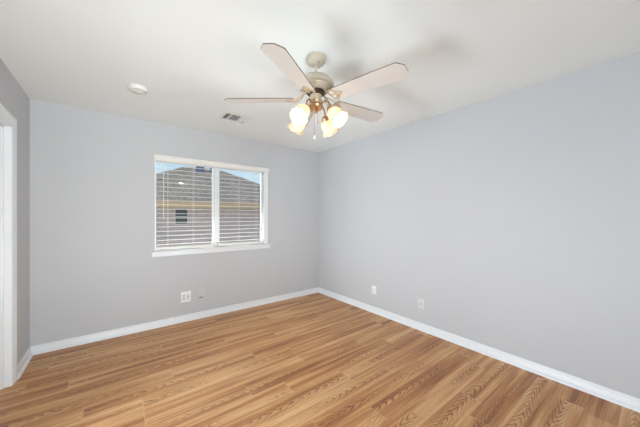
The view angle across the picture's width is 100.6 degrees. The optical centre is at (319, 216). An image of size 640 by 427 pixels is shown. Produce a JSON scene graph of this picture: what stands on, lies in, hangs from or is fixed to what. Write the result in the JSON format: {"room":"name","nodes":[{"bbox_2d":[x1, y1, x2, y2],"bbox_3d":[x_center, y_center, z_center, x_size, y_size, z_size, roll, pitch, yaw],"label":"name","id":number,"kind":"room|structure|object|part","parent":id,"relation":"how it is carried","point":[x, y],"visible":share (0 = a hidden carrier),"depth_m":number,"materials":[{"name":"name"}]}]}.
{"room":"empty bedroom","nodes":[
{"label":"empty bedroom","id":0,"kind":"room"},
{"bbox_2d":[0,58,29,364],"bbox_3d":[-1.401,0.100,0.671,0.115,2.440,4.605,0,0,-38],"label":"wall","id":1,"kind":"structure","parent":0,"point":[13,97],"depth_m":2.33,"materials":[{"name":"grey paint"}]},
{"bbox_2d":[0,103,16,389],"bbox_3d":[-2.207,0.268,1.726,0.137,2.105,0.952,0,0,-38],"label":"door","id":2,"kind":"structure","parent":1,"relation":"in","point":[8,122],"depth_m":2.06,"materials":[{"name":"white paint"}]},
{"bbox_2d":[17,347,32,379],"bbox_3d":[-2.600,1.280,2.339,0.028,0.081,0.498,0,0,-38],"label":"baseboard","id":3,"kind":"structure","parent":1,"relation":"attached to","point":[28,355],"depth_m":2.31,"materials":[{"name":"white paint"}]},
{"bbox_2d":[30,99,317,345],"bbox_3d":[-1.444,0.100,3.649,3.690,2.440,0.160,0,0,-38],"label":"wall","id":4,"kind":"structure","parent":0,"point":[93,268],"depth_m":2.98,"materials":[{"name":"grey paint"}]},
{"bbox_2d":[30,287,317,354],"bbox_3d":[-1.387,1.280,3.575,3.460,0.081,0.028,0,0,-38],"label":"baseboard","id":5,"kind":"structure","parent":4,"relation":"attached to","point":[66,343],"depth_m":3.13,"materials":[{"name":"white paint"}]},
{"bbox_2d":[181,291,190,302],"bbox_3d":[-1.692,1.015,3.350,0.116,0.132,0.010,0,0,-38],"label":"power outlet","id":6,"kind":"object","parent":4,"relation":"attached to","point":[185,296],"visible":1,"depth_m":3.35,"materials":[{"name":"white plastic"}]},
{"bbox_2d":[197,289,203,298],"bbox_3d":[-1.553,1.012,3.459,0.086,0.120,0.008,0,0,-38],"label":"wall plate","id":7,"kind":"object","parent":4,"relation":"attached to","point":[200,293],"visible":1,"depth_m":3.46,"materials":[{"name":"plastic"}]},
{"bbox_2d":[151,160,271,256],"bbox_3d":[-1.412,-0.121,3.643,1.552,1.207,0.210,0,0,-38],"label":"window","id":8,"kind":"structure","parent":4,"relation":"in","point":[215,185],"depth_m":3.65,"materials":[{"name":"white plastic"}]},
{"bbox_3d":[-1.750,-0.140,3.463,0.687,1.110,0.030,0,0,-38],"label":"sash","id":9,"kind":"part","parent":8,"relation":"part of","materials":[{"name":"white plastic"}]},
{"bbox_2d":[156,160,214,249],"bbox_3d":[-1.689,-0.145,3.379,0.669,1.092,0.072,0,0,-38],"label":"window blind","id":10,"kind":"object","parent":8,"relation":"attached to","point":[163,162],"visible":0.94,"depth_m":3.31,"materials":[{"name":"white plastic"}]},
{"bbox_3d":[-1.864,-0.142,3.251,0.003,1.035,0.059,0,0,-38],"label":"ladder cord","id":11,"kind":"part","parent":10,"relation":"part of","materials":[{"name":"white fabric"}]},
{"bbox_3d":[-1.692,0.385,3.384,0.665,0.032,0.052,0,0,-38],"label":"rail","id":12,"kind":"part","parent":10,"relation":"part of","materials":[{"name":"white plastic"}]},
{"bbox_2d":[154,154,268,172],"bbox_3d":[-1.367,-0.698,3.582,1.486,0.066,0.032,0,0,-38],"label":"blind valance","id":13,"kind":"object","parent":8,"relation":"attached to","point":[156,156],"visible":1,"depth_m":3.49,"materials":[{"name":"white plastic"}]},
{"bbox_3d":[-1.412,0.422,3.643,1.552,0.015,0.210,0,0,-38],"label":"sill","id":14,"kind":"part","parent":8,"relation":"part of","materials":[{"name":"white paint"}]},
{"bbox_2d":[216,167,262,245],"bbox_3d":[-1.133,-0.145,3.809,0.667,1.092,0.071,0,0,-38],"label":"window blind","id":15,"kind":"object","parent":8,"relation":"attached to","point":[256,172],"visible":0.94,"depth_m":3.81,"materials":[{"name":"white plastic"}]},
{"bbox_3d":[-1.136,0.385,3.814,0.663,0.032,0.052,0,0,-38],"label":"rail","id":16,"kind":"part","parent":15,"relation":"part of","materials":[{"name":"white plastic"}]},
{"bbox_3d":[-0.958,-0.142,3.952,0.003,1.035,0.059,0,0,-38],"label":"ladder cord","id":17,"kind":"part","parent":15,"relation":"part of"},
{"bbox_3d":[-0.875,-0.245,3.973,0.003,0.820,0.003,0,0,-38],"label":"lift cord","id":18,"kind":"part","parent":15,"relation":"part of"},
{"bbox_3d":[-1.167,-0.140,3.914,0.660,1.110,0.030,0,0,-38],"label":"sash","id":19,"kind":"part","parent":8,"relation":"part of","materials":[{"name":"white plastic"}]},
{"bbox_2d":[0,0,639,151],"bbox_3d":[-0.036,-1.195,1.828,3.690,0.150,4.765,0,0,-38],"label":"ceiling","id":20,"kind":"structure","parent":0,"point":[190,56],"depth_m":1.79,"materials":[{"name":"paint"}]},
{"bbox_2d":[127,83,147,94],"bbox_3d":[-1.582,-1.096,2.304,0.146,0.048,0.146,0,0,-38],"label":"smoke detector","id":21,"kind":"object","parent":20,"relation":"attached to","point":[135,88],"visible":1,"depth_m":2.27,"materials":[{"name":"plastic"}]},
{"bbox_2d":[218,110,252,123],"bbox_3d":[-0.957,-1.109,3.002,0.310,0.022,0.290,0,0,-38],"label":"ceiling vent","id":22,"kind":"object","parent":20,"relation":"in","point":[226,115],"visible":1,"depth_m":2.98,"materials":[{"name":"white metal"}]},
{"bbox_2d":[224,43,407,139],"bbox_3d":[0.013,-0.824,1.883,1.202,0.593,1.238,0,0,-38],"label":"ceiling fan","id":23,"kind":"object","parent":20,"relation":"hanging from","point":[316,85],"visible":1,"depth_m":1.75,"materials":[{"name":"wood"}]},
{"bbox_3d":[-0.426,-0.820,1.877,0.488,0.006,0.140,0,12,2],"label":"blade","id":24,"kind":"part","parent":23,"relation":"part of","materials":[{"name":"beige wood"}]},
{"bbox_3d":[-0.163,-0.820,1.489,0.140,0.006,0.488,13,4,19],"label":"blade","id":25,"kind":"part","parent":23,"relation":"part of","materials":[{"name":"beige wood"}]},
{"bbox_3d":[-0.159,-0.677,1.954,0.137,0.120,0.137,47,25,25],"label":"lamp shade","id":26,"kind":"part","parent":23,"relation":"part of","materials":[{"name":"white glass"}]},
{"bbox_3d":[-0.117,-0.677,1.734,0.137,0.120,0.137,0,-42,34],"label":"lamp shade","id":27,"kind":"part","parent":23,"relation":"part of","materials":[{"name":"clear glass"}]},
{"bbox_3d":[-0.114,-0.683,1.738,0.044,0.070,0.044,0,-42,34],"label":"bulb","id":28,"kind":"part","parent":23,"relation":"part of","materials":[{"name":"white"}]},
{"bbox_3d":[-0.139,-0.820,2.248,0.140,0.006,0.488,-12,3,-16],"label":"blade","id":29,"kind":"part","parent":23,"relation":"part of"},
{"bbox_3d":[-0.036,-0.681,1.824,0.003,0.259,0.011,0,0,12],"label":"pull chain","id":30,"kind":"part","parent":23,"relation":"part of","materials":[{"name":"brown metal"}]},
{"bbox_2d":[322,116,328,121],"bbox_3d":[0.039,-0.723,1.962,0.060,0.032,0.060,0,42,34],"label":"socket","id":31,"kind":"object","parent":23,"relation":"attached to","point":[324,119],"depth_m":1.94,"materials":[{"name":"brown metal"}]},
{"bbox_3d":[0.062,-0.677,1.996,0.137,0.120,0.137,0,42,34],"label":"lamp shade","id":32,"kind":"part","parent":23,"relation":"part of","materials":[{"name":"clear glass"}]},
{"bbox_3d":[0.103,-0.677,1.775,0.137,0.120,0.137,-47,-25,25],"label":"lamp shade","id":33,"kind":"part","parent":23,"relation":"part of","materials":[{"name":"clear glass"}]},
{"bbox_3d":[0.302,-0.820,2.089,0.488,0.006,0.140,0,-12,-34],"label":"blade","id":34,"kind":"part","parent":23,"relation":"part of","materials":[{"name":"beige wood"}]},
{"bbox_3d":[0.288,-0.820,1.620,0.488,0.006,0.140,0,-12,38],"label":"blade","id":35,"kind":"part","parent":23,"relation":"part of","materials":[{"name":"beige wood"}]},
{"bbox_2d":[0,293,639,426],"bbox_3d":[-0.065,1.320,1.776,3.590,0.001,4.510,0,0,-38],"label":"floor","id":36,"kind":"structure","parent":0,"point":[316,359],"depth_m":2.12,"materials":[{"name":"brown wood"}]},
{"bbox_2d":[318,52,639,398],"bbox_3d":[1.427,0.100,2.858,0.115,2.440,4.605,0,0,-38],"label":"wall","id":37,"kind":"structure","parent":0,"point":[513,217],"depth_m":2.37,"materials":[{"name":"grey paint"}]},
{"bbox_2d":[372,285,375,294],"bbox_3d":[0.740,1.011,3.645,0.009,0.116,0.072,0,0,-38],"label":"power outlet","id":38,"kind":"object","parent":37,"relation":"attached to","point":[373,287],"visible":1,"depth_m":3.64,"materials":[{"name":"white plastic"}]},
{"bbox_2d":[418,298,423,309],"bbox_3d":[1.168,1.018,3.084,0.018,0.116,0.072,0,0,-38],"label":"wall plate","id":39,"kind":"object","parent":37,"relation":"attached to","point":[420,301],"visible":1,"depth_m":3.08,"materials":[{"name":"grey plastic"}]},
{"bbox_2d":[318,287,639,412],"bbox_3d":[1.335,1.280,2.860,0.028,0.081,4.490,0,0,-38],"label":"baseboard","id":40,"kind":"structure","parent":37,"relation":"attached to","point":[630,402],"depth_m":2.36,"materials":[{"name":"white paint"}]},
{"label":"outside","id":41,"kind":"structure","parent":0,"visible":0},
{"bbox_3d":[-12.625,4.420,24.495,70.000,0.200,45.800,0,0,-38],"label":"ground","id":42,"kind":"structure","parent":41,"visible":0},
{"bbox_2d":[156,166,259,247],"bbox_3d":[-6.468,0.830,14.574,9.800,6.980,8.030,0,0,-38],"label":"house","id":43,"kind":"structure","parent":42,"relation":"on","point":[202,219],"depth_m":11.55,"materials":[{"name":"brick"}]},
{"bbox_3d":[-5.675,0.010,10.864,0.435,0.570,0.010,0,0,-38],"label":"pane","id":44,"kind":"part","parent":43,"relation":"part of","materials":[{"name":"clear glass"}]},
{"bbox_2d":[196,166,204,172],"bbox_3d":[-6.308,-2.415,13.958,0.360,0.370,0.400,0,0,-38],"label":"roof vent","id":45,"kind":"object","parent":43,"relation":"attached to","point":[197,170],"depth_m":13.81,"materials":[{"name":"stone"}]}
]}

